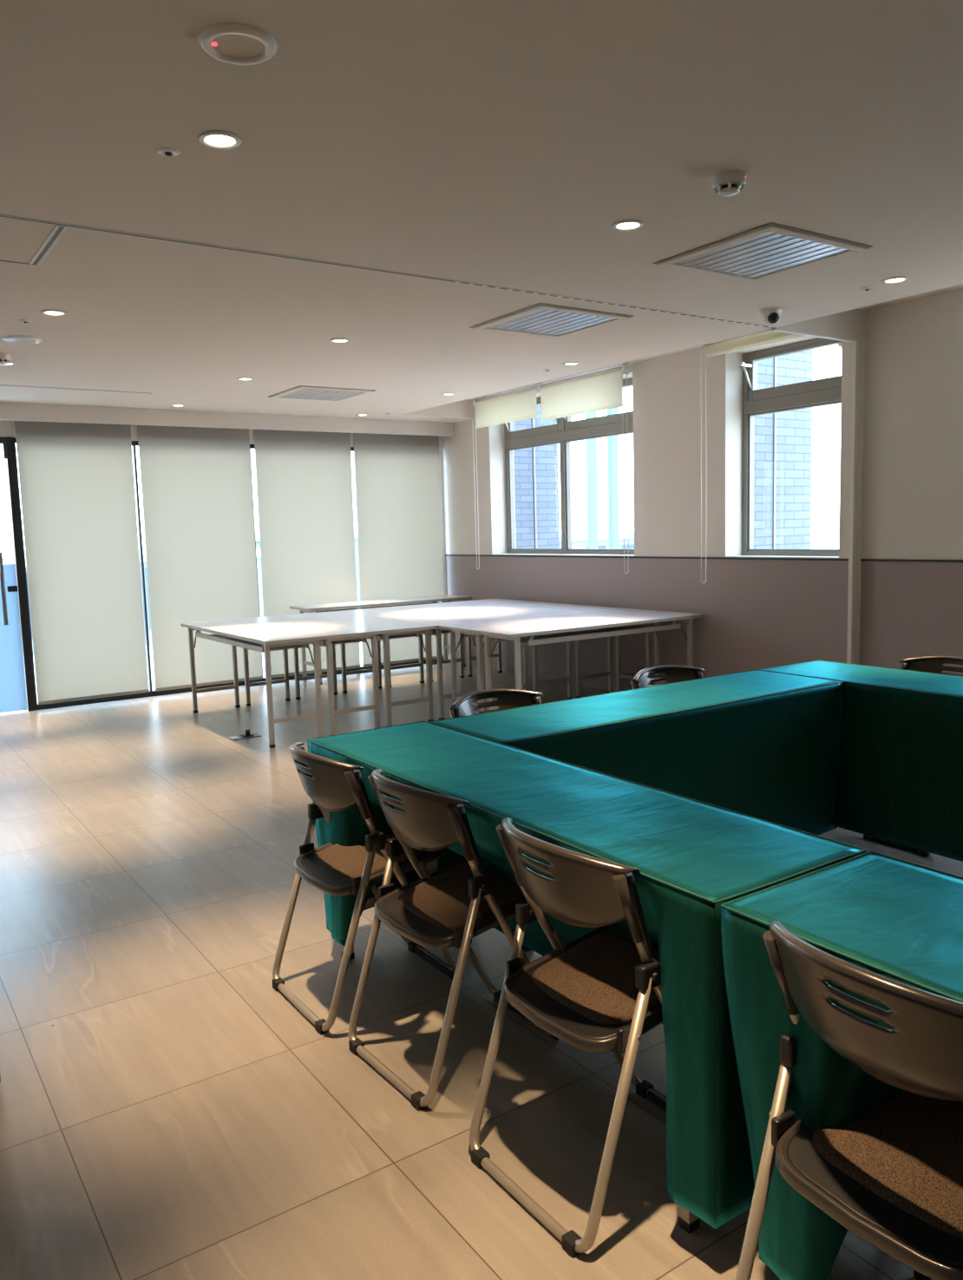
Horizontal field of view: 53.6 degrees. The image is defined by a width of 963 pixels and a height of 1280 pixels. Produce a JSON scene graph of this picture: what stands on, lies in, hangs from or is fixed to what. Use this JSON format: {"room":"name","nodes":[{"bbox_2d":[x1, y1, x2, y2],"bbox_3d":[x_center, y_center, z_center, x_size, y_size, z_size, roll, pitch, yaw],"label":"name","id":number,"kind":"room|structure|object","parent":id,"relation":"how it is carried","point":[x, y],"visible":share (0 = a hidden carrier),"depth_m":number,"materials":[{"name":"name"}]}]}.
{"room":"community hall","nodes":[
{"label":"community hall","id":0,"kind":"room"},
{"bbox_2d":[0,420,448,655],"bbox_3d":[-4.016,-0.684,8.166,8.598,2.600,0.296,-6,8,-34],"label":"wall","id":1,"kind":"structure","parent":0,"point":[7,427],"depth_m":10.30,"materials":[{"name":"paint"}]},
{"bbox_2d":[0,436,35,713],"bbox_3d":[-4.308,-0.504,7.859,0.982,2.330,0.121,-6,8,-34],"label":"door","id":2,"kind":"structure","parent":1,"relation":"in","point":[16,684],"depth_m":8.12,"materials":[{"name":"glass"}]},
{"bbox_2d":[13,437,150,709],"bbox_3d":[-3.511,-0.593,8.428,0.983,2.330,0.050,-6,8,-34],"label":"window","id":3,"kind":"structure","parent":1,"relation":"in","point":[144,694],"depth_m":8.27,"materials":[{"name":"black metal"}]},
{"bbox_2d":[14,420,149,705],"bbox_3d":[-3.463,-0.727,8.320,0.957,2.514,0.051,-6,8,-34],"label":"roller blind","id":4,"kind":"object","parent":3,"relation":"attached to","point":[76,480],"visible":0.91,"depth_m":8.33,"materials":[{"name":"fabric"}]},
{"bbox_2d":[131,440,262,696],"bbox_3d":[-2.661,-0.684,9.002,1.077,2.330,0.050,-6,8,-34],"label":"window","id":5,"kind":"structure","parent":1,"relation":"in","point":[154,692],"depth_m":8.74,"materials":[{"name":"black metal"}]},
{"bbox_2d":[137,425,262,691],"bbox_3d":[-2.600,-0.819,8.903,1.056,2.514,0.051,-6,8,-34],"label":"roller blind","id":6,"kind":"object","parent":5,"relation":"attached to","point":[197,488],"visible":0.78,"depth_m":8.89,"materials":[{"name":"fabric"}]},
{"bbox_2d":[249,444,358,681],"bbox_3d":[-1.778,-0.778,9.599,1.063,2.330,0.050,-6,8,-34],"label":"window","id":7,"kind":"structure","parent":1,"relation":"in","point":[252,446],"depth_m":9.43,"materials":[{"name":"black metal"}]},
{"bbox_2d":[253,429,360,677],"bbox_3d":[-1.713,-0.914,9.503,1.041,2.514,0.051,-6,8,-34],"label":"roller blind","id":8,"kind":"object","parent":7,"relation":"attached to","point":[305,494],"visible":0.68,"depth_m":9.48,"materials":[{"name":"fabric"}]},
{"bbox_2d":[350,446,443,669],"bbox_3d":[-0.895,-0.873,10.195,1.075,2.330,0.050,-6,8,-34],"label":"window","id":9,"kind":"structure","parent":1,"relation":"in","point":[351,448],"depth_m":10.26,"materials":[{"name":"black metal"}]},
{"bbox_2d":[353,433,444,667],"bbox_3d":[-0.840,-1.007,10.092,1.043,2.514,0.051,-6,8,-34],"label":"roller blind","id":10,"kind":"object","parent":9,"relation":"attached to","point":[397,476],"visible":0.69,"depth_m":10.08,"materials":[{"name":"fabric"}]},
{"bbox_2d":[0,0,962,422],"bbox_3d":[-0.757,-1.723,3.268,9.098,0.450,12.100,-6,8,-34],"label":"ceiling","id":11,"kind":"structure","parent":0,"point":[503,143],"depth_m":3.10,"materials":[{"name":"paint"}]},
{"bbox_2d":[0,352,11,364],"bbox_3d":[-2.899,-1.696,5.754,0.108,0.056,0.108,-6,8,-34],"label":"smoke detector","id":12,"kind":"object","parent":11,"relation":"attached to","point":[5,358],"visible":1,"depth_m":5.73,"materials":[{"name":"white plastic"}]},
{"bbox_2d":[0,361,15,365],"bbox_3d":[-3.016,-1.750,6.034,0.120,0.007,0.120,-6,8,-34],"label":"recessed light","id":13,"kind":"object","parent":11,"relation":"in","point":[10,363],"visible":0.51,"depth_m":6.06,"materials":[{"name":"white plastic"}]},
{"bbox_2d":[0,334,43,344],"bbox_3d":[-2.572,-1.677,5.336,0.216,0.016,0.216,-6,8,-34],"label":"ceiling speaker","id":14,"kind":"object","parent":11,"relation":"attached to","point":[20,339],"visible":1,"depth_m":5.30,"materials":[{"name":"white plastic"}]},
{"bbox_2d":[7,338,37,343],"bbox_3d":[-2.572,-1.672,5.336,0.152,0.006,0.152,-6,8,-34],"label":"grille","id":15,"kind":"object","parent":14,"relation":"attached to","point":[9,340],"depth_m":5.33,"materials":[{"name":"metal"}]},
{"bbox_2d":[18,319,32,323],"bbox_3d":[-2.346,-1.635,4.899,0.070,0.014,0.070,-6,8,-34],"label":"sprinkler","id":16,"kind":"object","parent":11,"relation":"attached to","point":[25,321],"visible":1,"depth_m":4.89,"materials":[{"name":"white plastic"}]},
{"bbox_2d":[0,225,68,265],"bbox_3d":[-2.382,-1.440,3.192,1.762,0.003,0.584,-6,8,-34],"label":"ceiling hatch","id":17,"kind":"object","parent":11,"relation":"attached to","point":[56,233],"visible":1,"depth_m":3.66,"materials":[{"name":"grey plastic"}]},
{"bbox_2d":[40,309,66,315],"bbox_3d":[-2.125,-1.625,4.735,0.120,0.007,0.120,-6,8,-34],"label":"recessed light","id":18,"kind":"object","parent":11,"relation":"in","point":[50,312],"visible":1,"depth_m":4.73,"materials":[{"name":"white plastic"}]},
{"bbox_2d":[0,384,151,396],"bbox_3d":[-3.332,-1.862,7.059,1.700,0.004,0.200,-6,8,-34],"label":"ceiling access panel","id":19,"kind":"object","parent":11,"relation":"attached to","point":[2,386],"visible":1,"depth_m":7.21,"materials":[{"name":"grey plastic"}]},
{"bbox_2d":[156,146,180,157],"bbox_3d":[-0.922,-1.433,2.806,0.070,0.014,0.070,-6,8,-34],"label":"sprinkler","id":20,"kind":"object","parent":11,"relation":"attached to","point":[164,151],"visible":1,"depth_m":2.79,"materials":[{"name":"white plastic"}]},
{"bbox_2d":[170,404,185,406],"bbox_3d":[-2.602,-2.011,8.178,0.120,0.007,0.120,-6,8,-34],"label":"recessed light","id":21,"kind":"object","parent":11,"relation":"in","point":[174,405],"visible":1,"depth_m":8.18,"materials":[{"name":"white plastic"}]},
{"bbox_2d":[198,131,241,149],"bbox_3d":[-0.749,-1.431,2.730,0.120,0.007,0.120,-6,8,-34],"label":"recessed light","id":22,"kind":"object","parent":11,"relation":"in","point":[219,140],"visible":1,"depth_m":2.73,"materials":[{"name":"white plastic"}]},
{"bbox_2d":[0,401,453,436],"bbox_3d":[-3.854,-1.858,7.739,8.596,0.140,0.035,-6,8,-34],"label":"wall","id":23,"kind":"structure","parent":11,"relation":"attached to","point":[14,411],"depth_m":8.66,"materials":[{"name":"paint"}]},
{"bbox_2d":[198,22,277,65],"bbox_3d":[-0.561,-1.372,2.201,0.178,0.012,0.178,-6,8,-34],"label":"ceiling speaker","id":24,"kind":"object","parent":11,"relation":"attached to","point":[222,42],"visible":1,"depth_m":2.19,"materials":[{"name":"white plastic"}]},
{"bbox_2d":[236,377,253,380],"bbox_3d":[-1.708,-1.887,6.893,0.120,0.007,0.120,-6,8,-34],"label":"recessed light","id":25,"kind":"object","parent":11,"relation":"in","point":[238,378],"visible":1,"depth_m":6.88,"materials":[{"name":"white plastic"}]},
{"bbox_2d":[268,385,375,401],"bbox_3d":[-1.301,-1.994,7.734,0.658,0.012,0.668,-6,8,-34],"label":"ceiling vent","id":26,"kind":"object","parent":11,"relation":"in","point":[303,392],"visible":1,"depth_m":7.70,"materials":[{"name":"metal"}]},
{"bbox_2d":[329,338,350,342],"bbox_3d":[-0.835,-1.764,5.619,0.120,0.007,0.120,-6,8,-34],"label":"recessed light","id":27,"kind":"object","parent":11,"relation":"in","point":[333,340],"visible":1,"depth_m":5.61,"materials":[{"name":"white plastic"}]},
{"bbox_2d":[0,214,856,341],"bbox_3d":[-1.137,-1.527,3.684,8.501,0.014,0.047,-6,8,-34],"label":"track","id":28,"kind":"object","parent":11,"relation":"attached to","point":[774,328],"visible":1,"depth_m":4.20,"materials":[{"name":"metal"}]},
{"bbox_2d":[441,393,455,395],"bbox_3d":[-0.276,-2.052,7.957,0.120,0.007,0.120,-6,8,-34],"label":"recessed light","id":29,"kind":"object","parent":11,"relation":"in","point":[443,394],"visible":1,"depth_m":7.96,"materials":[{"name":"white plastic"}]},
{"bbox_2d":[472,382,540,569],"bbox_3d":[0.250,-1.535,9.197,0.070,1.719,1.083,-6,8,-34],"label":"roller blind","id":30,"kind":"object","parent":11,"relation":"hanging from","point":[519,404],"visible":0.94,"depth_m":9.10,"materials":[{"name":"white fabric"}]},
{"bbox_2d":[470,302,633,338],"bbox_3d":[0.381,-1.756,5.274,0.648,0.012,0.648,-6,8,-34],"label":"ceiling vent","id":31,"kind":"object","parent":11,"relation":"in","point":[546,320],"visible":1,"depth_m":5.24,"materials":[{"name":"metal"}]},
{"bbox_2d":[563,361,579,365],"bbox_3d":[0.626,-1.925,6.642,0.120,0.007,0.120,-6,8,-34],"label":"recessed light","id":32,"kind":"object","parent":11,"relation":"in","point":[567,363],"visible":1,"depth_m":6.63,"materials":[{"name":"white plastic"}]},
{"bbox_2d":[538,361,630,573],"bbox_3d":[0.888,-1.448,8.267,0.070,1.714,1.159,-6,8,-34],"label":"roller blind","id":33,"kind":"object","parent":11,"relation":"hanging from","point":[599,390],"visible":0.94,"depth_m":8.11,"materials":[{"name":"white fabric"}]},
{"bbox_2d":[612,219,643,230],"bbox_3d":[0.555,-1.570,3.611,0.120,0.007,0.120,-6,8,-34],"label":"recessed light","id":34,"kind":"object","parent":11,"relation":"in","point":[628,225],"visible":1,"depth_m":3.60,"materials":[{"name":"white plastic"}]},
{"bbox_2d":[712,170,746,196],"bbox_3d":[0.815,-1.498,3.139,0.108,0.056,0.108,-6,8,-34],"label":"smoke detector","id":35,"kind":"object","parent":11,"relation":"attached to","point":[728,183],"visible":1,"depth_m":3.11,"materials":[{"name":"white plastic"}]},
{"bbox_2d":[700,328,806,583],"bbox_3d":[1.987,-1.266,6.668,0.072,1.769,1.163,-6,8,-34],"label":"roller blind","id":36,"kind":"object","parent":11,"relation":"hanging from","point":[766,337],"visible":0.71,"depth_m":6.79,"materials":[{"name":"fabric"}]},
{"bbox_2d":[652,222,873,282],"bbox_3d":[1.193,-1.640,4.072,0.648,0.012,0.638,-6,8,-34],"label":"ceiling vent","id":37,"kind":"object","parent":11,"relation":"in","point":[771,250],"visible":1,"depth_m":4.03,"materials":[{"name":"metal"}]},
{"bbox_2d":[760,308,782,324],"bbox_3d":[1.571,-1.746,5.164,0.116,0.077,0.119,-6,8,-34],"label":"ceiling camera","id":38,"kind":"object","parent":11,"relation":"attached to","point":[771,316],"visible":1,"depth_m":5.12,"materials":[{"name":"white plastic"}]},
{"bbox_2d":[859,286,874,290],"bbox_3d":[1.909,-1.735,4.718,0.070,0.014,0.070,-6,8,-34],"label":"sprinkler","id":39,"kind":"object","parent":11,"relation":"attached to","point":[868,288],"visible":1,"depth_m":4.70,"materials":[{"name":"white plastic"}]},
{"bbox_2d":[881,276,908,283],"bbox_3d":[1.980,-1.721,4.561,0.120,0.007,0.120,-6,8,-34],"label":"recessed light","id":40,"kind":"object","parent":11,"relation":"in","point":[894,279],"visible":1,"depth_m":4.55,"materials":[{"name":"white plastic"}]},
{"bbox_2d":[0,662,962,1279],"bbox_3d":[-0.704,1.161,3.394,8.818,0.150,11.790,-6,8,-34],"label":"floor","id":41,"kind":"structure","parent":0,"point":[167,1112],"depth_m":2.62,"materials":[{"name":"tile"}]},
{"bbox_2d":[228,729,261,740],"bbox_3d":[-1.720,0.680,6.914,0.210,0.050,0.120,-6,8,-34],"label":"floor outlet","id":42,"kind":"object","parent":41,"relation":"on","point":[247,735],"visible":1,"depth_m":6.91,"materials":[{"name":"metal"}]},
{"bbox_2d":[240,729,254,736],"bbox_3d":[-1.708,0.675,6.940,0.080,0.046,0.070,-6,8,-34],"label":"socket","id":43,"kind":"object","parent":42,"relation":"attached to","point":[247,731],"depth_m":6.91,"materials":[{"name":"black plastic"}]},
{"bbox_2d":[180,618,328,748],"bbox_3d":[-1.771,0.286,7.301,0.454,0.747,1.865,-6,8,-34],"label":"folding table","id":44,"kind":"object","parent":41,"relation":"on","point":[261,638],"visible":0.93,"depth_m":6.83,"materials":[{"name":"laminate"}]},
{"bbox_2d":[195,630,308,652],"bbox_3d":[-1.780,-0.022,7.265,0.348,0.074,1.465,-6,8,-34],"label":"shelf","id":45,"kind":"object","parent":44,"relation":"attached to","point":[253,633],"depth_m":6.92,"materials":[{"name":"metal"}]},
{"bbox_2d":[234,615,386,735],"bbox_3d":[-1.393,0.245,7.556,0.454,0.747,1.865,-6,8,-34],"label":"folding table","id":46,"kind":"object","parent":41,"relation":"on","point":[338,633],"visible":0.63,"depth_m":6.99,"materials":[{"name":"laminate"}]},
{"bbox_2d":[312,637,367,646],"bbox_3d":[-1.402,-0.063,7.520,0.348,0.074,1.465,-6,8,-34],"label":"shelf","id":47,"kind":"object","parent":46,"relation":"attached to","point":[321,642],"depth_m":6.99,"materials":[{"name":"metal"}]},
{"bbox_2d":[288,611,439,727],"bbox_3d":[-1.016,0.205,7.811,0.454,0.747,1.865,-6,8,-34],"label":"folding table","id":48,"kind":"object","parent":41,"relation":"on","point":[395,628],"visible":0.65,"depth_m":7.24,"materials":[{"name":"laminate"}]},
{"bbox_2d":[367,632,420,641],"bbox_3d":[-1.024,-0.103,7.775,0.348,0.074,1.465,-6,8,-34],"label":"shelf","id":49,"kind":"object","parent":48,"relation":"attached to","point":[379,637],"depth_m":7.25,"materials":[{"name":"metal"}]},
{"bbox_2d":[272,741,463,1034],"bbox_3d":[-0.369,0.713,3.025,0.521,0.807,0.450,-6,8,-34],"label":"folding chair","id":50,"kind":"object","parent":41,"relation":"on","point":[332,785],"visible":0.89,"depth_m":2.87,"materials":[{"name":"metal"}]},
{"bbox_2d":[298,844,434,886],"bbox_3d":[-0.359,0.679,3.028,0.394,0.058,0.340,-6,8,-34],"label":"seat","id":51,"kind":"object","parent":50,"relation":"on","point":[326,864],"depth_m":2.94,"materials":[{"name":"brown fabric"}]},
{"bbox_2d":[289,594,472,684],"bbox_3d":[-0.989,-0.029,9.813,1.865,0.747,0.454,-6,8,-34],"label":"folding table","id":52,"kind":"object","parent":41,"relation":"on","point":[427,600],"visible":0.42,"depth_m":9.67,"materials":[{"name":"laminate"}]},
{"bbox_2d":[318,600,450,612],"bbox_3d":[-0.998,-0.337,9.777,1.465,0.074,0.348,-6,8,-34],"label":"tabletop","id":53,"kind":"object","parent":52,"relation":"attached to","point":[327,605],"depth_m":9.69,"materials":[{"name":"laminate"}]},
{"bbox_2d":[332,608,486,720],"bbox_3d":[-0.638,0.165,8.066,0.454,0.747,1.865,-6,8,-34],"label":"folding table","id":54,"kind":"object","parent":41,"relation":"on","point":[381,613],"visible":0.52,"depth_m":7.73,"materials":[{"name":"laminate"}]},
{"bbox_2d":[420,629,449,635],"bbox_3d":[-0.647,-0.144,8.030,0.348,0.074,1.465,-6,8,-34],"label":"shelf","id":55,"kind":"object","parent":54,"relation":"attached to","point":[432,631],"depth_m":7.43,"materials":[{"name":"metal"}]},
{"bbox_2d":[348,768,559,1110],"bbox_3d":[-0.068,0.748,2.650,0.521,0.807,0.450,-6,8,-36],"label":"folding chair","id":56,"kind":"object","parent":41,"relation":"on","point":[454,904],"visible":0.87,"depth_m":2.51,"materials":[{"name":"black plastic"}]},
{"bbox_2d":[380,861,526,938],"bbox_3d":[-0.058,0.714,2.654,0.394,0.058,0.340,-6,8,-36],"label":"seat cushion","id":57,"kind":"object","parent":56,"relation":"on","point":[437,903],"depth_m":2.60,"materials":[{"name":"brown fabric"}]},
{"bbox_2d":[376,604,533,701],"bbox_3d":[-0.260,0.124,8.321,0.454,0.747,1.865,-6,8,-34],"label":"folding table","id":58,"kind":"object","parent":41,"relation":"on","point":[478,614],"visible":0.29,"depth_m":8.16,"materials":[{"name":"laminate"}]},
{"bbox_2d":[449,689,543,717],"bbox_3d":[0.139,0.617,3.721,0.450,0.807,0.521,-6,8,-34],"label":"folding chair","id":59,"kind":"object","parent":41,"relation":"on","point":[507,699],"visible":0.28,"depth_m":3.86,"materials":[{"name":"black plastic"}]},
{"bbox_2d":[420,601,577,699],"bbox_3d":[0.117,0.084,8.576,0.454,0.747,1.865,-6,8,-34],"label":"folding table","id":60,"kind":"object","parent":41,"relation":"on","point":[490,607],"visible":0.36,"depth_m":8.11,"materials":[{"name":"laminate"}]},
{"bbox_2d":[341,859,700,1234],"bbox_3d":[0.119,0.772,2.681,0.440,0.742,1.775,-6,8,-34],"label":"folding table","id":61,"kind":"object","parent":41,"relation":"on","point":[687,1220],"visible":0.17,"depth_m":1.97,"materials":[{"name":"plastic"}]},
{"bbox_2d":[307,721,866,1228],"bbox_3d":[0.114,0.716,2.671,0.481,0.656,1.828,-6,8,-34],"label":"tablecloth","id":62,"kind":"object","parent":61,"relation":"on","point":[693,857],"visible":0.48,"depth_m":2.09,"materials":[{"name":"teal fabric"}]},
{"bbox_2d":[521,945,531,951],"bbox_3d":[0.700,0.620,3.842,1.775,0.742,0.440,-6,8,-34],"label":"folding table","id":63,"kind":"object","parent":41,"relation":"on","point":[524,948],"visible":0.06,"depth_m":3.29,"materials":[{"name":"metal"}]},
{"bbox_2d":[429,669,843,835],"bbox_3d":[0.692,0.562,3.843,1.804,0.658,0.485,-6,8,-34],"label":"tablecloth","id":64,"kind":"object","parent":63,"relation":"on","point":[763,745],"visible":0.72,"depth_m":3.75,"materials":[{"name":"teal fabric"}]},
{"bbox_2d":[461,598,619,698],"bbox_3d":[0.495,0.043,8.831,0.454,0.747,1.865,-6,8,-34],"label":"folding table","id":65,"kind":"object","parent":41,"relation":"on","point":[495,601],"visible":0.59,"depth_m":8.39,"materials":[{"name":"laminate"}]},
{"bbox_2d":[437,608,656,711],"bbox_3d":[0.580,0.197,7.490,1.865,0.747,0.454,-6,8,-34],"label":"folding table","id":66,"kind":"object","parent":41,"relation":"on","point":[465,628],"visible":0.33,"depth_m":7.21,"materials":[{"name":"laminate"}]},
{"bbox_2d":[464,634,498,640],"bbox_3d":[0.571,-0.112,7.454,1.465,0.074,0.348,-6,8,-34],"label":"shelf","id":67,"kind":"object","parent":66,"relation":"attached to","point":[465,635],"depth_m":7.16,"materials":[{"name":"metal"}]},
{"bbox_2d":[469,817,666,1257],"bbox_3d":[0.282,0.796,2.150,0.521,0.807,0.450,-6,8,-34],"label":"folding chair","id":68,"kind":"object","parent":41,"relation":"on","point":[599,991],"visible":0.84,"depth_m":2.02,"materials":[{"name":"black plastic"}]},
{"bbox_2d":[511,926,662,1038],"bbox_3d":[0.292,0.762,2.154,0.394,0.058,0.340,-6,8,-34],"label":"seat cushion","id":69,"kind":"object","parent":68,"relation":"on","point":[585,987],"depth_m":2.12,"materials":[{"name":"brown fabric"}]},
{"bbox_2d":[472,610,703,710],"bbox_3d":[0.838,0.233,7.114,1.865,0.747,0.454,-6,8,-34],"label":"folding table","id":70,"kind":"object","parent":41,"relation":"on","point":[554,632],"visible":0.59,"depth_m":6.94,"materials":[{"name":"laminate"}]},
{"bbox_2d":[499,620,680,645],"bbox_3d":[0.829,-0.075,7.078,1.465,0.074,0.348,-6,8,-34],"label":"shelf","id":71,"kind":"object","parent":70,"relation":"attached to","point":[607,632],"depth_m":6.95,"materials":[{"name":"laminate"}]},
{"bbox_2d":[630,664,705,689],"bbox_3d":[0.921,0.535,4.237,0.450,0.807,0.521,-6,8,-34],"label":"folding chair","id":72,"kind":"object","parent":41,"relation":"on","point":[673,673],"visible":0.28,"depth_m":4.38,"materials":[{"name":"black plastic"}]},
{"bbox_2d":[735,920,962,1279],"bbox_3d":[0.716,0.855,1.535,0.521,0.807,0.450,-6,8,-34],"label":"folding chair","id":73,"kind":"object","parent":41,"relation":"on","point":[891,1176],"visible":0.95,"depth_m":1.46,"materials":[{"name":"black plastic"}]},
{"bbox_2d":[786,1125,962,1266],"bbox_3d":[0.727,0.821,1.539,0.394,0.058,0.340,-6,8,-34],"label":"seat cushion","id":74,"kind":"object","parent":73,"relation":"on","point":[900,1188],"depth_m":1.48,"materials":[{"name":"brown fabric"}]},
{"bbox_2d":[863,655,962,855],"bbox_3d":[2.029,0.493,4.322,0.521,0.807,0.450,-6,8,-34],"label":"folding chair","id":75,"kind":"object","parent":41,"relation":"on","point":[928,664],"visible":0.33,"depth_m":4.44,"materials":[{"name":"black plastic"}]},
{"bbox_3d":[1.151,0.917,1.176,0.440,0.742,1.775,-6,8,-34],"label":"folding table","id":76,"kind":"object","parent":41,"relation":"on","visible":0},
{"bbox_2d":[720,851,962,1279],"bbox_3d":[1.149,0.862,1.163,0.481,0.656,1.826,-6,8,-34],"label":"tablecloth","id":77,"kind":"object","parent":76,"relation":"on","point":[896,919],"visible":0.56,"depth_m":1.67,"materials":[{"name":"teal fabric"}]},
{"bbox_3d":[2.008,0.572,3.933,0.440,0.742,1.775,-6,8,-34],"label":"folding table","id":78,"kind":"object","parent":41,"relation":"on","visible":0},
{"bbox_2d":[758,659,962,861],"bbox_3d":[2.015,0.515,3.931,0.482,0.656,1.806,-6,8,-34],"label":"tablecloth","id":79,"kind":"object","parent":78,"relation":"on","point":[901,777],"visible":0.66,"depth_m":3.95,"materials":[{"name":"teal fabric"}]},
{"bbox_2d":[442,288,962,686],"bbox_3d":[2.913,-0.749,5.879,0.300,3.065,12.100,-6,8,-34],"label":"wall","id":80,"kind":"structure","parent":0,"point":[758,613],"depth_m":7.14,"materials":[{"name":"paint"}]},
{"bbox_2d":[447,655,632,691],"bbox_3d":[2.881,0.660,5.878,0.022,0.070,11.510,-6,8,-34],"label":"baseboard","id":81,"kind":"structure","parent":80,"relation":"attached to","point":[585,682],"depth_m":9.04,"materials":[{"name":"paint"}]},
{"bbox_2d":[504,377,634,554],"bbox_3d":[0.818,-1.555,8.889,0.179,1.510,2.083,-6,8,-34],"label":"window","id":82,"kind":"structure","parent":80,"relation":"in","point":[566,430],"depth_m":9.02,"materials":[{"name":"metal"}]},
{"bbox_2d":[492,553,839,558],"bbox_3d":[2.001,-0.620,7.128,0.174,0.016,6.461,-6,8,-34],"label":"trim","id":83,"kind":"structure","parent":80,"relation":"attached to","point":[738,556],"depth_m":7.25,"materials":[{"name":"paint"}]},
{"bbox_2d":[445,554,962,562],"bbox_3d":[2.850,-0.476,5.747,0.018,0.014,11.510,-6,8,-34],"label":"trim","id":84,"kind":"structure","parent":80,"relation":"attached to","point":[657,557],"depth_m":7.12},
{"bbox_2d":[739,337,842,556],"bbox_3d":[2.242,-1.354,6.812,0.179,1.510,0.986,-6,8,-34],"label":"window","id":85,"kind":"structure","parent":80,"relation":"in","point":[823,391],"depth_m":7.01,"materials":[{"name":"metal"}]},
{"bbox_2d":[767,308,866,340],"bbox_3d":[2.063,-1.979,5.840,0.928,0.205,0.030,-6,8,-34],"label":"trim","id":86,"kind":"structure","parent":80,"relation":"attached to","point":[851,324],"depth_m":5.94,"materials":[{"name":"paint"}]},
{"bbox_2d":[846,339,865,664],"bbox_3d":[2.450,-0.634,6.236,0.106,2.580,0.029,-6,8,-34],"label":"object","id":87,"kind":"structure","parent":80,"relation":"attached to","point":[858,347],"depth_m":6.18,"materials":[{"name":"paint"}]},
{"label":"outside","id":88,"kind":"structure","parent":0,"visible":0},
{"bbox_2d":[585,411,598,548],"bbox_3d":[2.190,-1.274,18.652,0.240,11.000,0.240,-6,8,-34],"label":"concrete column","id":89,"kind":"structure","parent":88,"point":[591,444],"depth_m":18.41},
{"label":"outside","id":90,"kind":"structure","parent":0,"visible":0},
{"bbox_2d":[607,407,619,548],"bbox_3d":[2.644,-1.323,18.959,0.240,11.000,0.240,-6,8,-34],"label":"concrete column","id":91,"kind":"structure","parent":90,"point":[613,442],"depth_m":18.71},
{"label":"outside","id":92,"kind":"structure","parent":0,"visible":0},
{"bbox_2d":[754,349,813,549],"bbox_3d":[2.270,-0.030,7.933,0.802,13.000,0.512,-6,8,-34],"label":"brick wall","id":93,"kind":"structure","parent":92,"point":[783,441],"depth_m":7.59,"materials":[{"name":"brick"}]},
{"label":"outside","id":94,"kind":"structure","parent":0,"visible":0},
{"bbox_2d":[513,404,559,548],"bbox_3d":[0.469,-0.267,10.409,0.632,13.000,0.512,-6,8,-34],"label":"brick wall","id":95,"kind":"structure","parent":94,"point":[536,469],"depth_m":10.06,"materials":[{"name":"brick"}]},
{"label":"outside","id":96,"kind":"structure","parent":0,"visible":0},
{"bbox_3d":[-30.452,8.011,73.252,150.000,0.200,126.500,-6,8,-34],"label":"ground","id":97,"kind":"structure","parent":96,"visible":0},
{"bbox_2d":[2,548,263,655],"bbox_3d":[-13.468,4.349,34.976,11.300,14.950,8.300,-6,8,-34],"label":"building","id":98,"kind":"structure","parent":97,"relation":"on","point":[6,560],"depth_m":31.35,"materials":[{"name":"white"}]},
{"bbox_2d":[255,532,360,601],"bbox_3d":[-8.081,2.405,48.214,12.300,15.450,8.300,-6,8,-34],"label":"building","id":99,"kind":"structure","parent":97,"relation":"on","point":[258,543],"depth_m":44.32,"materials":[{"name":"white"}]},
{"bbox_2d":[559,531,634,548],"bbox_3d":[6.038,1.932,50.553,11.300,15.050,8.300,-6,8,-34],"label":"building","id":100,"kind":"structure","parent":97,"relation":"on","point":[579,541],"depth_m":44.84,"materials":[{"name":"white"}]},
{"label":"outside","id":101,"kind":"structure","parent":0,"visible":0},
{"bbox_2d":[0,642,363,713],"bbox_3d":[-6.668,0.695,9.173,15.098,0.180,4.510,-6,8,-34],"label":"terrace","id":102,"kind":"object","parent":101,"point":[360,643],"depth_m":11.02,"materials":[{"name":"stone"}]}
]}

